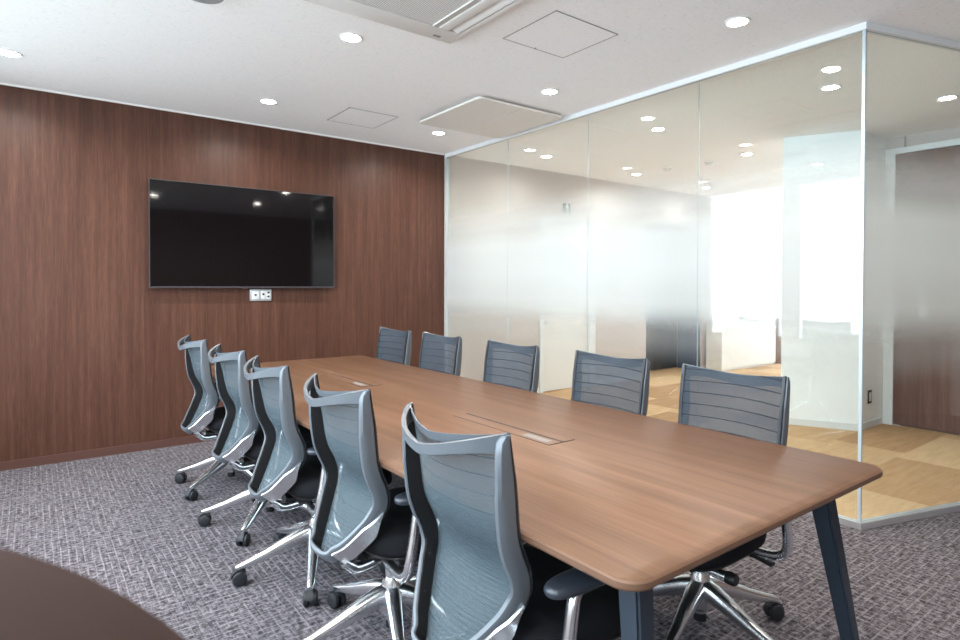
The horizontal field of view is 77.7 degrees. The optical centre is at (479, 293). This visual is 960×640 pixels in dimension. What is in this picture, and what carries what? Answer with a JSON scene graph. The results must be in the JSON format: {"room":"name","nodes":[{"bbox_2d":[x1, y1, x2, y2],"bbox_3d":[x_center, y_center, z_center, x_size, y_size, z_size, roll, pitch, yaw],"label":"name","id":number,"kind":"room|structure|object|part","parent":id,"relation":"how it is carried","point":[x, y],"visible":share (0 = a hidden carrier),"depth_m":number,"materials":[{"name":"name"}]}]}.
{"room":"conference room","nodes":[
{"label":"conference room","id":0,"kind":"room"},
{"bbox_2d":[0,84,764,461],"bbox_3d":[0.649,-0.144,7.342,11.700,2.650,0.500,0,1,-37],"label":"wall","id":1,"kind":"structure","parent":0,"point":[91,358],"depth_m":4.72,"materials":[{"name":"brown wood"}]},
{"bbox_2d":[0,435,215,470],"bbox_3d":[-2.127,1.176,4.949,4.370,0.060,0.012,0,1,-37],"label":"baseboard","id":2,"kind":"structure","parent":1,"relation":"attached to","point":[64,457],"depth_m":4.41,"materials":[{"name":"brown wood"}]},
{"bbox_2d":[0,82,443,154],"bbox_3d":[-2.122,-1.438,4.916,4.370,0.012,0.008,0,1,-37],"label":"trim","id":3,"kind":"structure","parent":1,"relation":"attached to","point":[13,85],"depth_m":4.80,"materials":[{"name":"white paint"}]},
{"bbox_2d":[148,178,333,288],"bbox_3d":[-1.948,-0.463,5.027,1.494,0.848,0.056,0,1,-37],"label":"television","id":4,"kind":"object","parent":1,"relation":"attached to","point":[202,235],"visible":1,"depth_m":4.95,"materials":[{"name":"black glass"}]},
{"bbox_2d":[250,289,270,300],"bbox_3d":[-1.881,0.012,5.114,0.180,0.100,0.016,0,1,-37],"label":"wall outlet","id":5,"kind":"object","parent":1,"relation":"attached to","point":[255,294],"visible":1,"depth_m":5.11,"materials":[{"name":"white plastic"}]},
{"bbox_2d":[252,291,258,298],"bbox_3d":[-1.914,0.013,5.084,0.060,0.070,0.004,0,1,-37],"label":"socket","id":6,"kind":"object","parent":5,"relation":"attached to","point":[255,294],"depth_m":5.08,"materials":[{"name":"white paint"}]},
{"bbox_2d":[261,291,265,298],"bbox_3d":[-1.862,0.012,5.123,0.040,0.070,0.004,0,1,-37],"label":"socket","id":7,"kind":"object","parent":5,"relation":"attached to","point":[263,293],"depth_m":5.12,"materials":[{"name":"white plastic"}]},
{"bbox_2d":[563,203,569,212],"bbox_3d":[1.063,-1.050,7.316,0.124,0.112,0.016,0,1,-37],"label":"restroom sign","id":8,"kind":"object","parent":1,"relation":"attached to","point":[565,205],"visible":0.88,"depth_m":7.30,"materials":[{"name":"white paint"}]},
{"bbox_2d":[540,217,595,392],"bbox_3d":[1.096,0.133,7.366,0.956,2.098,0.102,0,1,-37],"label":"hall door","id":9,"kind":"structure","parent":1,"relation":"in","point":[559,339],"depth_m":7.32,"materials":[{"name":"white plastic"}]},
{"bbox_2d":[646,315,676,369],"bbox_3d":[2.584,0.090,8.971,1.244,2.130,0.028,0,1,-37],"label":"door","id":10,"kind":"structure","parent":1,"relation":"in","point":[661,341],"depth_m":9.11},
{"bbox_3d":[2.338,0.091,8.786,0.629,2.130,0.028,0,1,-37],"label":"door","id":11,"kind":"part","parent":10,"relation":"part of","materials":[{"name":"grey metal"}]},
{"bbox_2d":[678,316,699,367],"bbox_3d":[3.227,0.086,9.203,0.055,2.145,0.355,0,1,-37],"label":"panel","id":12,"kind":"object","parent":1,"relation":"attached to","point":[687,336],"visible":0.2,"depth_m":9.18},
{"bbox_2d":[0,0,959,205],"bbox_3d":[2.708,-1.479,4.678,12.000,0.100,7.400,0,1,-37],"label":"ceiling","id":13,"kind":"structure","parent":0,"point":[219,60],"depth_m":3.84,"materials":[{"name":"white paint"}]},
{"bbox_2d":[0,49,22,57],"bbox_3d":[-2.793,-1.424,3.539,0.128,0.007,0.128,0,1,-37],"label":"recessed light","id":14,"kind":"object","parent":13,"relation":"in","point":[5,52],"visible":1,"depth_m":3.54,"materials":[{"name":"white paint"}]},
{"bbox_2d":[193,0,223,3],"bbox_3d":[-1.274,-1.392,2.744,0.196,0.042,0.196,0,1,-37],"label":"ceiling speaker","id":15,"kind":"object","parent":13,"relation":"attached to","point":[200,1],"visible":1,"depth_m":2.80,"materials":[{"name":"white paint"}]},
{"bbox_2d":[260,99,277,104],"bbox_3d":[-1.579,-1.433,4.454,0.128,0.007,0.128,0,1,-37],"label":"recessed light","id":16,"kind":"object","parent":13,"relation":"in","point":[265,101],"visible":1,"depth_m":4.45,"materials":[{"name":"white paint"}]},
{"bbox_2d":[340,33,362,42],"bbox_3d":[-0.713,-1.416,3.304,0.128,0.007,0.128,0,1,-37],"label":"recessed light","id":17,"kind":"object","parent":13,"relation":"in","point":[347,37],"visible":1,"depth_m":3.30,"materials":[{"name":"white paint"}]},
{"bbox_2d":[328,107,397,128],"bbox_3d":[-0.968,-1.439,4.905,0.430,0.004,0.445,0,1,-37],"label":"ceiling hatch","id":18,"kind":"object","parent":13,"relation":"attached to","point":[353,116],"visible":1,"depth_m":4.90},
{"bbox_2d":[304,0,525,43],"bbox_3d":[-0.264,-1.394,2.632,0.988,0.032,0.988,0,1,-37],"label":"air conditioner","id":19,"kind":"object","parent":13,"relation":"attached to","point":[447,21],"visible":1,"depth_m":2.94,"materials":[{"name":"white plastic"}]},
{"bbox_2d":[355,0,479,26],"bbox_3d":[-0.263,-1.397,2.631,0.658,0.024,0.713,0,1,-37],"label":"grille","id":20,"kind":"object","parent":19,"relation":"attached to","point":[430,13],"depth_m":2.91,"materials":[{"name":"white plastic"}]},
{"bbox_2d":[431,131,445,134],"bbox_3d":[-0.373,-1.442,5.362,0.128,0.007,0.128,0,1,-37],"label":"recessed light","id":21,"kind":"object","parent":13,"relation":"in","point":[433,132],"visible":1,"depth_m":5.36,"materials":[{"name":"white paint"}]},
{"bbox_2d":[420,96,561,137],"bbox_3d":[0.078,-1.419,4.838,0.840,0.036,0.840,0,1,-37],"label":"panel","id":22,"kind":"object","parent":13,"relation":"attached to","point":[483,116],"visible":1,"depth_m":4.77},
{"bbox_2d":[540,155,551,157],"bbox_3d":[0.705,-1.452,6.324,0.128,0.007,0.128,0,1,-37],"label":"recessed light","id":23,"kind":"object","parent":13,"relation":"in","point":[542,156],"visible":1,"depth_m":6.32,"materials":[{"name":"white paint"}]},
{"bbox_2d":[541,88,558,94],"bbox_3d":[0.493,-1.425,4.212,0.128,0.007,0.128,0,1,-37],"label":"recessed light","id":24,"kind":"object","parent":13,"relation":"in","point":[550,91],"visible":1,"depth_m":4.21,"materials":[{"name":"white paint"}]},
{"bbox_2d":[503,10,618,57],"bbox_3d":[0.441,-1.414,3.280,0.470,0.004,0.425,0,1,-37],"label":"ceiling hatch","id":25,"kind":"object","parent":13,"relation":"attached to","point":[557,33],"visible":1,"depth_m":3.27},
{"bbox_2d":[651,127,665,131],"bbox_3d":[1.559,-1.435,5.215,0.128,0.007,0.128,0,1,-37],"label":"recessed light","id":26,"kind":"object","parent":13,"relation":"in","point":[657,129],"visible":1,"depth_m":5.22,"materials":[{"name":"white paint"}]},
{"bbox_2d":[662,167,671,170],"bbox_3d":[2.175,-1.442,6.932,0.110,0.036,0.110,0,1,-37],"label":"smoke detector","id":27,"kind":"object","parent":13,"relation":"attached to","point":[664,168],"visible":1,"depth_m":6.90,"materials":[{"name":"white plastic"}]},
{"bbox_2d":[445,22,959,529],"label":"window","id":28,"kind":"structure","parent":13,"relation":"attached to","point":[796,262],"depth_m":3.44,"materials":[{"name":"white glass"}]},
{"bbox_2d":[444,157,449,336],"bbox_3d":[-0.348,-0.131,6.255,0.044,2.578,0.033,0,1,-37],"label":"post","id":29,"kind":"object","parent":28,"relation":"on","point":[446,159],"visible":0.64,"depth_m":6.24,"materials":[{"name":"silver metal"}]},
{"bbox_2d":[447,139,507,336],"bbox_3d":[-0.041,-0.125,5.848,0.010,2.578,0.984,0,1,-37],"label":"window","id":30,"kind":"structure","parent":28,"relation":"on","point":[477,267],"depth_m":5.82,"materials":[{"name":"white glass"}]},
{"bbox_2d":[507,115,587,343],"bbox_3d":[0.550,-0.113,5.064,0.010,2.578,0.979,0,1,-37],"label":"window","id":31,"kind":"structure","parent":28,"relation":"on","point":[547,269],"depth_m":5.01,"materials":[{"name":"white glass"}]},
{"bbox_2d":[587,81,698,351],"bbox_3d":[1.135,-0.102,4.287,0.010,2.578,0.964,0,1,-37],"label":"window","id":32,"kind":"structure","parent":28,"relation":"on","point":[649,266],"depth_m":4.23,"materials":[{"name":"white glass"}]},
{"bbox_2d":[857,30,866,521],"bbox_3d":[2.006,-0.084,3.131,0.016,2.578,0.016,0,1,-37],"label":"post","id":33,"kind":"object","parent":28,"relation":"on","point":[864,32],"visible":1,"depth_m":3.12,"materials":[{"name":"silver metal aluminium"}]},
{"bbox_2d":[862,31,959,521],"bbox_3d":[2.573,-0.086,3.337,1.193,2.578,0.010,0,1,-20],"label":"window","id":34,"kind":"structure","parent":28,"relation":"on","point":[912,262],"depth_m":3.25,"materials":[{"name":"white glass"}]},
{"bbox_2d":[704,161,714,165],"bbox_3d":[2.542,-1.437,6.595,0.110,0.036,0.110,0,1,-37],"label":"smoke detector","id":35,"kind":"object","parent":13,"relation":"attached to","point":[708,163],"visible":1,"depth_m":6.56,"materials":[{"name":"white plastic"}]},
{"bbox_2d":[724,16,750,27],"bbox_3d":[1.336,-1.408,3.094,0.128,0.007,0.128,0,1,-37],"label":"recessed light","id":36,"kind":"object","parent":13,"relation":"in","point":[739,21],"visible":1,"depth_m":3.09,"materials":[{"name":"white paint"}]},
{"bbox_2d":[740,153,753,155],"bbox_3d":[2.771,-1.445,6.191,0.128,0.007,0.128,0,1,-37],"label":"recessed light","id":37,"kind":"object","parent":13,"relation":"in","point":[742,154],"visible":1,"depth_m":6.20,"materials":[{"name":"white paint"}]},
{"bbox_2d":[820,84,840,90],"bbox_3d":[2.418,-1.419,4.109,0.128,0.007,0.128,0,1,-37],"label":"recessed light","id":38,"kind":"object","parent":13,"relation":"in","point":[831,87],"visible":1,"depth_m":4.11,"materials":[{"name":"white paint"}]},
{"bbox_2d":[936,95,957,100],"bbox_3d":[3.395,-1.419,4.333,0.128,0.007,0.128,0,1,-37],"label":"recessed light","id":39,"kind":"object","parent":13,"relation":"in","point":[948,97],"visible":1,"depth_m":4.33,"materials":[{"name":"white paint"}]},
{"bbox_2d":[0,363,959,639],"bbox_3d":[2.702,1.271,4.714,11.800,0.100,7.200,0,1,-37],"label":"floor","id":40,"kind":"structure","parent":0,"point":[123,522],"depth_m":2.89,"materials":[{"name":"grey carpet"}]},
{"bbox_2d":[0,548,185,639],"bbox_3d":[-0.349,0.699,0.046,0.570,1.151,0.535,0,1,-5],"label":"table","id":41,"kind":"object","parent":40,"relation":"on","point":[40,599],"visible":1,"depth_m":0.29,"materials":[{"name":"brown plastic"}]},
{"bbox_2d":[174,335,260,500],"bbox_3d":[-1.577,0.745,3.853,0.696,0.954,0.725,0,1,-38],"label":"office chair","id":42,"kind":"object","parent":40,"relation":"on","point":[203,411],"visible":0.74,"depth_m":3.66,"materials":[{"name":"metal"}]},
{"bbox_3d":[-1.780,1.094,3.845,0.334,0.151,0.062,0,1,1],"label":"leg","id":43,"kind":"part","parent":42,"relation":"part of","materials":[{"name":"metal"}]},
{"bbox_3d":[-1.772,0.565,3.701,0.176,0.591,0.436,0,1,-38],"label":"frame","id":44,"kind":"part","parent":42,"relation":"part of","materials":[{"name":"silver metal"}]},
{"bbox_3d":[-1.660,1.096,3.674,0.062,0.151,0.334,0,1,19],"label":"leg","id":45,"kind":"part","parent":42,"relation":"part of","materials":[{"name":"metal"}]},
{"bbox_3d":[-1.543,0.806,3.884,0.470,0.097,0.470,0,1,-38],"label":"seat","id":46,"kind":"part","parent":42,"relation":"part of","materials":[{"name":"black fabric"}]},
{"bbox_2d":[198,344,313,545],"bbox_3d":[-1.146,0.754,3.265,0.696,0.950,0.684,0,1,-39],"label":"office chair","id":47,"kind":"object","parent":40,"relation":"on","point":[240,439],"visible":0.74,"depth_m":3.08,"materials":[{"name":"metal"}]},
{"bbox_3d":[-1.309,0.574,3.103,0.176,0.591,0.436,0,1,-39],"label":"frame","id":48,"kind":"part","parent":47,"relation":"part of","materials":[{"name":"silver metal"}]},
{"bbox_3d":[-1.151,1.105,3.070,0.062,0.151,0.334,0,1,3],"label":"leg","id":49,"kind":"part","parent":47,"relation":"part of","materials":[{"name":"metal"}]},
{"bbox_3d":[-1.083,0.815,3.290,0.470,0.097,0.470,0,1,-39],"label":"seat","id":50,"kind":"part","parent":47,"relation":"part of","materials":[{"name":"black fabric"}]},
{"bbox_2d":[230,355,391,606],"bbox_3d":[-0.760,0.762,2.692,0.687,0.950,0.694,0,1,-36],"label":"office chair","id":51,"kind":"object","parent":40,"relation":"on","point":[289,472],"visible":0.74,"depth_m":2.53,"materials":[{"name":"metal"}]},
{"bbox_3d":[-0.912,0.582,2.563,0.176,0.591,0.436,0,1,-36],"label":"frame","id":52,"kind":"part","parent":51,"relation":"part of","materials":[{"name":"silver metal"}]},
{"bbox_3d":[-0.694,0.784,2.518,0.082,0.282,0.248,0,1,-36],"label":"armrest","id":53,"kind":"part","parent":51,"relation":"part of","materials":[{"name":"metal"}]},
{"bbox_3d":[-0.677,0.823,2.738,0.470,0.097,0.470,0,1,-36],"label":"seat","id":54,"kind":"part","parent":51,"relation":"part of","materials":[{"name":"black fabric"}]},
{"bbox_2d":[301,373,421,639],"bbox_3d":[-0.340,0.770,2.147,0.684,0.950,0.696,0,1,-38],"label":"office chair","id":55,"kind":"object","parent":40,"relation":"on","point":[358,517],"visible":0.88,"depth_m":2.00,"materials":[{"name":"fabric"}]},
{"bbox_3d":[-0.488,0.590,2.017,0.176,0.591,0.436,0,1,-38],"label":"frame","id":56,"kind":"part","parent":55,"relation":"part of","materials":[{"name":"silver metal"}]},
{"bbox_3d":[-0.258,0.831,2.199,0.470,0.097,0.470,0,1,-38],"label":"seat","id":57,"kind":"part","parent":55,"relation":"part of","materials":[{"name":"black fabric"}]},
{"bbox_3d":[-0.269,0.792,1.978,0.082,0.282,0.248,0,1,-38],"label":"armrest","id":58,"kind":"part","parent":55,"relation":"part of","materials":[{"name":"metal"}]},
{"bbox_3d":[-0.141,1.120,2.144,0.334,0.151,0.062,0,1,4],"label":"leg","id":59,"kind":"part","parent":55,"relation":"part of","materials":[{"name":"metal"}]},
{"bbox_2d":[376,327,411,364],"bbox_3d":[-0.815,0.740,4.345,0.699,0.954,0.671,0,1,18],"label":"office chair","id":60,"kind":"object","parent":40,"relation":"on","point":[393,345],"visible":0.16,"depth_m":4.54,"materials":[{"name":"fabric"}]},
{"bbox_2d":[419,332,461,375],"bbox_3d":[-0.442,0.747,3.885,0.699,0.950,0.676,0,1,-38],"label":"office chair","id":61,"kind":"object","parent":40,"relation":"on","point":[443,354],"visible":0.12,"depth_m":4.03,"materials":[{"name":"fabric"}]},
{"bbox_2d":[401,402,620,639],"bbox_3d":[0.080,0.779,1.582,0.679,0.950,0.698,0,1,-37],"label":"office chair","id":62,"kind":"object","parent":40,"relation":"on","point":[477,579],"visible":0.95,"depth_m":1.45,"materials":[{"name":"fabric"}]},
{"bbox_3d":[-0.078,0.598,1.469,0.176,0.591,0.436,0,1,-37],"label":"frame","id":63,"kind":"part","parent":62,"relation":"part of","materials":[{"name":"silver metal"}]},
{"bbox_3d":[0.154,0.839,1.648,0.470,0.097,0.470,0,1,-37],"label":"seat","id":64,"kind":"part","parent":62,"relation":"part of","materials":[{"name":"black fabric"}]},
{"bbox_3d":[0.141,0.800,1.428,0.082,0.282,0.248,0,1,-37],"label":"armrest","id":65,"kind":"part","parent":62,"relation":"part of","materials":[{"name":"metal"}]},
{"bbox_2d":[483,339,539,392],"bbox_3d":[-0.007,0.756,3.287,0.686,0.950,0.695,0,1,-37],"label":"office chair","id":66,"kind":"object","parent":40,"relation":"on","point":[515,366],"visible":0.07,"depth_m":3.44,"materials":[{"name":"metal"}]},
{"bbox_2d":[211,355,882,639],"bbox_3d":[-0.333,0.876,2.934,1.220,0.722,3.662,0,1,-37],"label":"conference table","id":67,"kind":"object","parent":40,"relation":"on","point":[635,503],"visible":0.77,"depth_m":1.80,"materials":[{"name":"brown wood"}]},
{"bbox_3d":[0.344,0.914,1.258,0.076,0.694,0.189,0,1,-6],"label":"leg","id":68,"kind":"part","parent":67,"relation":"part of","materials":[{"name":"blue metal"}]},
{"bbox_3d":[1.093,0.908,1.822,0.189,0.694,0.076,0,1,22],"label":"leg","id":69,"kind":"part","parent":67,"relation":"part of","materials":[{"name":"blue metal"}]},
{"bbox_2d":[523,350,649,545],"bbox_3d":[0.459,0.764,2.749,0.691,0.950,0.691,0,1,-38],"label":"office chair","id":70,"kind":"object","parent":40,"relation":"on","point":[622,384],"visible":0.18,"depth_m":2.87,"materials":[{"name":"metal"}]},
{"bbox_3d":[0.628,0.582,2.858,0.176,0.591,0.436,0,1,-38],"label":"frame","id":71,"kind":"part","parent":70,"relation":"part of","materials":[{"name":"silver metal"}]},
{"bbox_2d":[653,363,792,639],"bbox_3d":[0.822,0.773,2.176,0.698,0.950,0.679,0,1,-37],"label":"office chair","id":72,"kind":"object","parent":40,"relation":"on","point":[748,406],"visible":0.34,"depth_m":2.21,"materials":[{"name":"fabric"}]},
{"bbox_3d":[0.754,0.834,2.155,0.470,0.097,0.470,0,1,-37],"label":"seat","id":73,"kind":"part","parent":72,"relation":"part of","materials":[{"name":"black fabric"}]},
{"bbox_3d":[0.835,0.946,1.975,0.042,0.042,0.032,0,1,-37],"label":"knob","id":74,"kind":"part","parent":72,"relation":"part of","materials":[{"name":"black plastic"}]},
{"bbox_3d":[0.987,0.590,2.329,0.176,0.591,0.436,0,1,-37],"label":"frame","id":75,"kind":"part","parent":72,"relation":"part of","materials":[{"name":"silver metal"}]},
{"bbox_3d":[0.951,0.924,2.118,0.034,0.028,0.182,0,1,-37],"label":"tilt lever","id":76,"kind":"part","parent":72,"relation":"part of","materials":[{"name":"black plastic"}]},
{"bbox_3d":[0.969,0.793,2.108,0.082,0.282,0.248,0,1,-37],"label":"armrest","id":77,"kind":"part","parent":72,"relation":"part of","materials":[{"name":"metal"}]},
{"bbox_2d":[706,319,775,370],"bbox_3d":[4.152,0.780,9.432,1.620,0.765,0.280,0,1,-37],"label":"counter","id":78,"kind":"object","parent":40,"relation":"on","point":[727,349],"depth_m":9.12,"materials":[{"name":"white plastic"}]},
{"bbox_2d":[774,322,780,362],"bbox_3d":[5.037,0.771,10.085,0.520,0.750,0.380,0,1,-37],"label":"post","id":79,"kind":"object","parent":40,"relation":"on","point":[778,335],"depth_m":9.84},
{"bbox_2d":[781,130,884,423],"bbox_3d":[3.284,-0.114,5.549,0.790,2.650,0.555,0,1,-37],"label":"wall pillar","id":80,"kind":"structure","parent":0,"point":[823,373],"depth_m":5.40,"materials":[{"name":"white paint"}]},
{"bbox_2d":[789,417,881,430],"bbox_3d":[3.282,1.183,5.413,0.983,0.060,0.312,0,1,-2],"label":"baseboard","id":81,"kind":"structure","parent":80,"relation":"attached to","point":[792,421],"depth_m":5.39,"materials":[{"name":"white paint"}]},
{"bbox_2d":[868,390,871,403],"bbox_3d":[3.527,0.934,5.393,0.080,0.120,0.010,0,1,-37],"label":"power socket","id":82,"kind":"object","parent":80,"relation":"attached to","point":[869,391],"visible":1,"depth_m":5.38,"materials":[{"name":"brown plastic"}]},
{"bbox_2d":[882,136,905,425],"bbox_3d":[5.582,-0.125,6.836,4.430,2.650,0.155,0,1,-37],"label":"wall","id":83,"kind":"structure","parent":0,"point":[896,142],"depth_m":5.49,"materials":[{"name":"white paint"}]},
{"bbox_2d":[902,127,959,434],"bbox_3d":[4.422,-0.102,4.844,0.120,2.650,1.630,0,1,-37],"label":"wall","id":84,"kind":"structure","parent":0,"point":[953,133],"depth_m":5.27,"materials":[{"name":"white paint"}]},
{"bbox_2d":[882,138,959,433],"bbox_3d":[4.305,-0.050,4.860,0.042,2.545,1.755,0,1,-37],"label":"doors","id":85,"kind":"structure","parent":84,"relation":"in","point":[921,376],"depth_m":5.31,"materials":[{"name":"brown wood"}]}
]}

